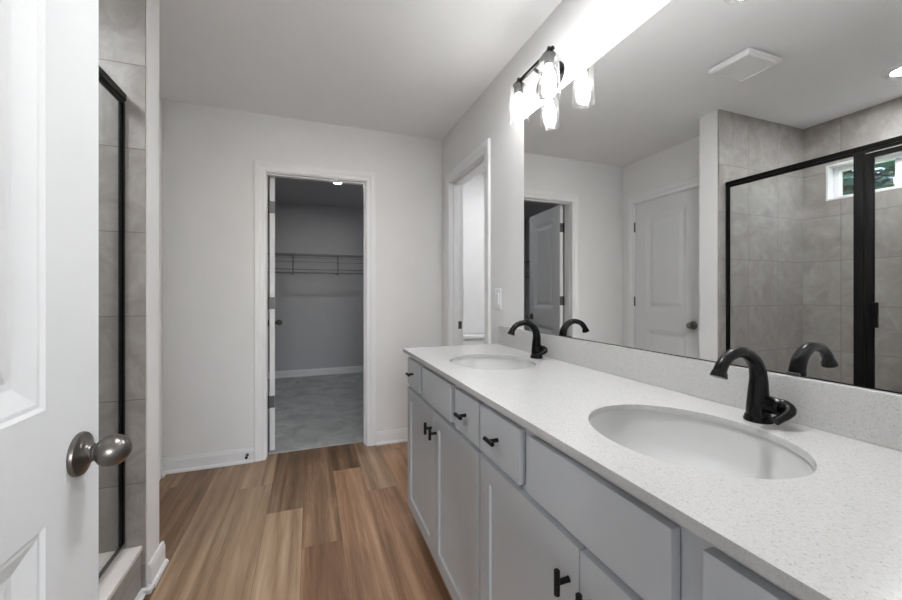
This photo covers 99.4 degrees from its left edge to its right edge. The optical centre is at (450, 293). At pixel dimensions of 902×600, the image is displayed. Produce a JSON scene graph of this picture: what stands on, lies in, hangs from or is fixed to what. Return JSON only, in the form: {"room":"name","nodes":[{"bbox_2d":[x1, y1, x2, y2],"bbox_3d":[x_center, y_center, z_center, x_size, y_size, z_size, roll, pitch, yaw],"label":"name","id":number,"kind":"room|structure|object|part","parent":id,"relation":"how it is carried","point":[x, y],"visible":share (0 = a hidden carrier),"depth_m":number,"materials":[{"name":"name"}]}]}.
{"room":"bathroom","nodes":[
{"label":"bathroom","id":0,"kind":"room"},
{"bbox_2d":[99,0,158,587],"bbox_3d":[-1.754,-0.047,1.372,1.134,2.440,0.140,0,0,-20],"label":"wall","id":1,"kind":"structure","parent":0,"point":[122,23],"depth_m":1.49,"materials":[{"name":"tile"}]},
{"bbox_2d":[135,592,144,599],"bbox_3d":[-0.937,1.163,0.780,0.020,0.021,1.494,0,0,-20],"label":"baseboard","id":2,"kind":"structure","parent":1,"relation":"attached to","point":[140,596],"depth_m":1.46,"materials":[{"name":"paint"}]},
{"bbox_2d":[140,583,153,594],"bbox_3d":[-1.194,1.163,1.501,0.038,0.020,0.034,0,0,-20],"label":"trim","id":3,"kind":"structure","parent":1,"relation":"attached to","point":[147,590],"depth_m":1.49,"materials":[{"name":"paint"}]},
{"bbox_2d":[148,541,168,587],"bbox_3d":[-1.218,1.124,1.592,0.026,0.098,0.153,0,0,-20],"label":"baseboard","id":4,"kind":"structure","parent":1,"relation":"attached to","point":[158,562],"depth_m":1.58,"materials":[{"name":"paint"}]},
{"bbox_2d":[159,95,162,459],"bbox_3d":[-1.756,-0.047,1.991,0.115,2.440,1.023,0,0,-20],"label":"wall","id":5,"kind":"structure","parent":0,"point":[160,98],"depth_m":2.47,"materials":[{"name":"paint"}]},
{"bbox_2d":[159,145,160,480],"bbox_3d":[-1.704,0.118,2.039,0.016,2.110,0.817,0,0,-20],"label":"door frame","id":6,"kind":"structure","parent":5,"relation":"attached to","point":[159,145],"depth_m":2.40,"materials":[{"name":"paint"}]},
{"bbox_2d":[161,460,165,477],"bbox_3d":[-1.850,1.124,2.448,0.026,0.098,0.050,0,0,-20],"label":"baseboard","id":7,"kind":"structure","parent":5,"relation":"attached to","point":[163,473],"depth_m":2.45,"materials":[{"name":"paint"}]},
{"bbox_2d":[143,372,452,599],"bbox_3d":[-0.789,1.200,2.784,3.850,0.066,5.830,0,0,-20],"label":"floor","id":8,"kind":"structure","parent":0,"point":[337,522],"depth_m":1.99,"materials":[{"name":"brown wood"}]},
{"bbox_2d":[99,546,141,599],"bbox_3d":[-1.017,1.080,0.757,0.154,0.186,1.523,0,0,-20],"label":"shower curb","id":9,"kind":"object","parent":8,"relation":"on","point":[122,581],"visible":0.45,"depth_m":1.39,"materials":[{"name":"tile"}]},
{"bbox_2d":[99,66,125,583],"bbox_3d":[-0.991,0.108,0.767,0.050,1.756,1.522,0,0,-20],"label":"shower enclosure","id":10,"kind":"object","parent":9,"relation":"on","point":[105,80],"visible":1,"depth_m":1.46,"materials":[{"name":"black metal"}]},
{"bbox_3d":[-1.004,-0.750,0.762,0.024,0.040,1.522,0,0,-20],"label":"header rail","id":11,"kind":"part","parent":10,"relation":"part of","materials":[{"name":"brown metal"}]},
{"bbox_2d":[405,357,484,599],"bbox_3d":[0.170,0.738,1.650,0.581,0.870,0.897,0,0,-20],"label":"vanity cabinet","id":12,"kind":"object","parent":8,"relation":"on","point":[444,452],"visible":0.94,"depth_m":1.43,"materials":[{"name":"paint"}]},
{"bbox_3d":[-0.177,0.398,1.875,0.018,0.135,0.225,0,0,-20],"label":"drawer","id":13,"kind":"part","parent":12,"relation":"part of","materials":[{"name":"paint"}]},
{"bbox_3d":[-0.138,0.783,1.770,0.018,0.604,0.441,0,0,-20],"label":"cabinet door","id":14,"kind":"part","parent":12,"relation":"part of","materials":[{"name":"paint"}]},
{"bbox_3d":[-0.097,0.558,1.583,0.034,0.049,0.012,0,0,-20],"label":"knob","id":15,"kind":"part","parent":12,"relation":"part of","materials":[{"name":"black metal"}]},
{"bbox_3d":[-0.074,0.558,1.523,0.034,0.049,0.012,0,0,-20],"label":"knob","id":16,"kind":"part","parent":12,"relation":"part of","materials":[{"name":"black metal"}]},
{"bbox_3d":[-0.058,0.398,1.553,0.018,0.135,0.370,0,0,-20],"label":"false drawer","id":17,"kind":"part","parent":12,"relation":"part of","materials":[{"name":"paint"}]},
{"bbox_3d":[-0.044,0.695,1.571,0.018,0.786,0.897,0,0,-20],"label":"frame","id":18,"kind":"part","parent":12,"relation":"part of","materials":[{"name":"paint"}]},
{"bbox_3d":[0.015,0.783,1.355,0.018,0.604,0.437,0,0,-20],"label":"cabinet door","id":19,"kind":"part","parent":12,"relation":"part of","materials":[{"name":"paint"}]},
{"bbox_3d":[0.032,0.395,1.235,0.034,0.012,0.049,0,0,-20],"label":"knob","id":20,"kind":"part","parent":12,"relation":"part of","materials":[{"name":"black metal"}]},
{"bbox_3d":[0.057,0.398,1.244,0.018,0.135,0.200,0,0,-20],"label":"drawer","id":21,"kind":"part","parent":12,"relation":"part of","materials":[{"name":"paint"}]},
{"bbox_2d":[403,326,901,599],"bbox_3d":[0.343,0.243,1.203,0.570,0.117,1.872,0,0,-20],"label":"countertop","id":22,"kind":"structure","parent":12,"relation":"on","point":[834,531],"depth_m":0.70,"materials":[{"name":"white stone"}]},
{"bbox_2d":[451,357,533,369],"bbox_3d":[0.172,0.387,1.621,0.396,0.168,0.463,0,0,-20],"label":"sink","id":23,"kind":"object","parent":22,"relation":"in","point":[484,363],"visible":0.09,"depth_m":1.80,"materials":[{"name":"ceramic"}]},
{"bbox_2d":[507,320,547,358],"bbox_3d":[0.333,0.201,1.661,0.172,0.169,0.097,0,0,-20],"label":"faucet","id":24,"kind":"object","parent":22,"relation":"on","point":[537,350],"visible":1,"depth_m":1.68,"materials":[{"name":"black metal"}]},
{"bbox_3d":[0.392,0.245,1.677,0.039,0.039,0.037,0,0,-20],"label":"handle","id":25,"kind":"part","parent":24,"relation":"part of","materials":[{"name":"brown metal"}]},
{"bbox_3d":[0.393,0.252,1.650,0.063,0.048,0.038,0,0,-38],"label":"lever","id":26,"kind":"part","parent":24,"relation":"part of","materials":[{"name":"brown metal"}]},
{"bbox_2d":[589,410,814,478],"bbox_3d":[0.481,0.387,0.789,0.396,0.168,0.463,0,0,-20],"label":"sink","id":27,"kind":"object","parent":22,"relation":"in","point":[686,441],"visible":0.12,"depth_m":0.91,"materials":[{"name":"ceramic"}]},
{"bbox_2d":[710,347,796,424],"bbox_3d":[0.644,0.201,0.820,0.172,0.169,0.097,0,0,-20],"label":"faucet","id":28,"kind":"object","parent":22,"relation":"on","point":[760,406],"visible":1,"depth_m":0.84,"materials":[{"name":"black metal"}]},
{"bbox_3d":[0.638,0.195,0.841,0.160,0.157,0.047,0,0,-20],"label":"spout","id":29,"kind":"part","parent":28,"relation":"part of","materials":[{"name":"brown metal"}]},
{"bbox_3d":[0.703,0.245,0.836,0.039,0.039,0.037,0,0,-20],"label":"handle","id":30,"kind":"part","parent":28,"relation":"part of","materials":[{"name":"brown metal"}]},
{"bbox_3d":[0.704,0.252,0.808,0.063,0.048,0.038,0,0,-38],"label":"lever","id":31,"kind":"part","parent":28,"relation":"part of","materials":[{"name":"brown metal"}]},
{"bbox_2d":[463,333,483,344],"bbox_3d":[0.350,0.790,3.609,0.440,0.765,0.706,0,0,-20],"label":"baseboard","id":32,"kind":"structure","parent":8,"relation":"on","point":[468,338],"depth_m":3.74,"materials":[{"name":"paint"}]},
{"bbox_3d":[0.260,0.609,3.853,0.410,0.328,0.177,0,0,-20],"label":"tank","id":33,"kind":"part","parent":32,"relation":"part of","materials":[{"name":"ceramic"}]},
{"bbox_3d":[0.262,0.426,3.848,0.440,0.037,0.197,0,0,-20],"label":"tank lid","id":34,"kind":"part","parent":32,"relation":"part of","materials":[{"name":"ceramic"}]},
{"bbox_2d":[480,403,799,599],"bbox_3d":[0.481,0.738,0.809,0.581,0.870,0.897,0,0,-20],"label":"vanity cabinet","id":35,"kind":"object","parent":8,"relation":"on","point":[553,527],"visible":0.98,"depth_m":0.73,"materials":[{"name":"paint"}]},
{"bbox_3d":[0.110,0.395,1.024,0.034,0.012,0.049,0,0,-20],"label":"knob","id":36,"kind":"part","parent":35,"relation":"part of","materials":[{"name":"black metal"}]},
{"bbox_3d":[0.134,0.398,1.033,0.018,0.135,0.225,0,0,-20],"label":"drawer","id":37,"kind":"part","parent":35,"relation":"part of","materials":[{"name":"paint"}]},
{"bbox_3d":[0.173,0.783,0.929,0.018,0.604,0.441,0,0,-20],"label":"cabinet door","id":38,"kind":"part","parent":35,"relation":"part of","materials":[{"name":"paint"}]},
{"bbox_3d":[0.214,0.558,0.741,0.034,0.049,0.012,0,0,-20],"label":"knob","id":39,"kind":"part","parent":35,"relation":"part of","materials":[{"name":"black metal"}]},
{"bbox_3d":[0.237,0.558,0.681,0.034,0.049,0.012,0,0,-20],"label":"knob","id":40,"kind":"part","parent":35,"relation":"part of","materials":[{"name":"black metal"}]},
{"bbox_3d":[0.253,0.398,0.712,0.018,0.135,0.370,0,0,-20],"label":"false drawer","id":41,"kind":"part","parent":35,"relation":"part of","materials":[{"name":"paint"}]},
{"bbox_3d":[0.326,0.783,0.514,0.018,0.604,0.437,0,0,-20],"label":"cabinet door","id":42,"kind":"part","parent":35,"relation":"part of","materials":[{"name":"paint"}]},
{"bbox_3d":[0.367,0.398,0.402,0.018,0.135,0.200,0,0,-20],"label":"drawer","id":43,"kind":"part","parent":35,"relation":"part of","materials":[{"name":"paint"}]},
{"bbox_2d":[163,99,441,457],"bbox_3d":[-1.272,-0.047,2.777,2.739,2.440,0.115,0,0,-20],"label":"wall","id":44,"kind":"structure","parent":0,"point":[210,152],"depth_m":2.65,"materials":[{"name":"paint"}]},
{"bbox_2d":[162,447,253,474],"bbox_3d":[-1.625,1.124,2.571,0.533,0.098,0.026,0,0,-20],"label":"baseboard","id":45,"kind":"structure","parent":44,"relation":"attached to","point":[179,464],"depth_m":2.57,"materials":[{"name":"paint"}]},
{"bbox_2d":[268,177,281,450],"bbox_3d":[-1.459,0.150,3.112,0.173,2.022,0.661,0,0,-26],"label":"door","id":46,"kind":"structure","parent":44,"relation":"in","point":[271,202],"depth_m":2.83,"materials":[{"name":"paint"}]},
{"bbox_3d":[-1.528,0.256,3.377,0.069,0.070,0.070,0,0,-26],"label":"knob","id":47,"kind":"part","parent":46,"relation":"part of","materials":[{"name":"black metal"}]},
{"bbox_2d":[254,159,375,461],"bbox_3d":[-0.999,0.118,2.869,0.848,2.110,0.132,0,0,-20],"label":"door frame","id":48,"kind":"structure","parent":44,"relation":"attached to","point":[260,166],"depth_m":2.77,"materials":[{"name":"paint"}]},
{"bbox_2d":[376,428,407,445],"bbox_3d":[-0.326,1.124,3.052,0.542,0.098,0.026,0,0,-20],"label":"baseboard","id":49,"kind":"structure","parent":44,"relation":"attached to","point":[396,435],"depth_m":3.00,"materials":[{"name":"paint"}]},
{"bbox_2d":[268,202,362,371],"bbox_3d":[-1.787,-0.047,4.139,2.759,2.440,2.796,0,0,-20],"label":"wall","id":50,"kind":"structure","parent":0,"point":[321,315],"depth_m":5.48,"materials":[{"name":"paint"}]},
{"bbox_2d":[268,366,362,378],"bbox_3d":[-2.218,1.124,5.350,2.550,0.098,0.026,0,0,-20],"label":"baseboard","id":51,"kind":"structure","parent":50,"relation":"attached to","point":[351,369],"depth_m":5.46,"materials":[{"name":"paint"}]},
{"bbox_2d":[268,252,362,274],"bbox_3d":[-2.167,-0.394,5.213,2.530,0.287,0.311,0,0,-20],"label":"wire shelf","id":52,"kind":"object","parent":50,"relation":"attached to","point":[282,254],"visible":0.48,"depth_m":5.23,"materials":[{"name":"white metal"}]},
{"bbox_3d":[-2.117,-0.349,5.076,2.530,0.158,0.018,0,0,-20],"label":"hanging rod","id":53,"kind":"part","parent":52,"relation":"part of","materials":[{"name":"metal"}]},
{"bbox_2d":[159,0,561,207],"bbox_3d":[-0.766,-1.307,2.865,4.050,0.080,5.995,0,0,-20],"label":"ceiling","id":54,"kind":"structure","parent":0,"point":[405,67],"depth_m":2.06,"materials":[{"name":"paint"}]},
{"bbox_2d":[463,172,483,333],"bbox_3d":[0.702,-0.047,2.989,1.111,2.440,2.320,0,0,-20],"label":"wall","id":55,"kind":"structure","parent":0,"point":[473,190],"depth_m":3.94,"materials":[{"name":"paint"}]},
{"bbox_2d":[442,0,670,345],"bbox_3d":[0.504,-0.047,1.756,0.115,2.440,3.034,0,0,-20],"label":"wall","id":56,"kind":"structure","parent":0,"point":[581,32],"depth_m":2.01,"materials":[{"name":"paint"}]},
{"bbox_2d":[458,321,461,328],"bbox_3d":[0.067,0.248,3.005,0.038,0.060,0.004,0,0,-20],"label":"strike plate","id":57,"kind":"object","parent":56,"relation":"attached to","point":[459,322],"visible":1,"depth_m":3.01,"materials":[{"name":"metal"}]},
{"bbox_2d":[445,138,490,345],"bbox_3d":[0.148,0.118,2.696,0.132,2.110,0.793,0,0,-20],"label":"door frame","id":58,"kind":"structure","parent":56,"relation":"attached to","point":[484,149],"depth_m":2.98,"materials":[{"name":"paint"}]},
{"bbox_2d":[495,289,500,308],"bbox_3d":[0.269,0.031,2.211,0.009,0.118,0.076,0,0,-20],"label":"light switch","id":59,"kind":"object","parent":56,"relation":"attached to","point":[497,291],"visible":1,"depth_m":2.20,"materials":[{"name":"white plastic"}]},
{"bbox_2d":[509,45,564,114],"bbox_3d":[0.385,-0.925,1.707,0.141,0.214,0.340,0,0,-20],"label":"vanity light","id":60,"kind":"object","parent":56,"relation":"attached to","point":[550,79],"visible":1,"depth_m":1.67,"materials":[{"name":"white glass"}]},
{"bbox_2d":[509,77,527,114],"bbox_3d":[0.321,-0.921,1.814,0.095,0.206,0.095,0,0,-20],"label":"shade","id":61,"kind":"object","parent":60,"relation":"attached to","point":[518,107],"depth_m":1.80,"materials":[{"name":"glass"}]},
{"bbox_3d":[0.400,-0.990,1.712,0.082,0.036,0.014,0,0,-20],"label":"arm","id":62,"kind":"part","parent":60,"relation":"part of","materials":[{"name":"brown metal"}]},
{"bbox_2d":[539,46,560,89],"bbox_3d":[0.406,-0.921,1.584,0.095,0.206,0.095,0,0,-20],"label":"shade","id":63,"kind":"object","parent":60,"relation":"attached to","point":[549,77],"depth_m":1.57,"materials":[{"name":"glass"}]},
{"bbox_3d":[0.443,-0.962,1.728,0.018,0.140,0.207,0,0,-20],"label":"plate","id":64,"kind":"part","parent":60,"relation":"part of","materials":[{"name":"white glass"}]},
{"bbox_2d":[498,326,901,450],"bbox_3d":[0.601,0.235,1.298,0.020,0.101,1.872,0,0,-20],"label":"backsplash","id":65,"kind":"structure","parent":56,"relation":"attached to","point":[873,416],"depth_m":0.95,"materials":[{"name":"white stone"}]},
{"bbox_2d":[524,0,901,393],"bbox_3d":[0.635,-0.348,1.219,0.010,1.064,1.526,0,0,-20],"label":"wall mirror","id":66,"kind":"object","parent":56,"relation":"attached to","point":[727,175],"visible":1,"depth_m":0.98,"materials":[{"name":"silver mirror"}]},
{"bbox_3d":[-0.283,-0.047,0.026,2.561,2.440,0.335,0,0,-20],"label":"wall","id":67,"kind":"structure","parent":0,"visible":0},
{"bbox_2d":[0,0,131,599],"bbox_3d":[-0.506,0.154,0.306,0.173,2.022,0.778,0,0,-20],"label":"door","id":68,"kind":"structure","parent":67,"relation":"in","point":[52,453],"depth_m":0.55,"materials":[{"name":"paint"}]},
{"bbox_3d":[-0.571,0.260,0.631,0.069,0.070,0.070,0,0,-20],"label":"knob","id":69,"kind":"part","parent":68,"relation":"part of","materials":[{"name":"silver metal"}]}
]}

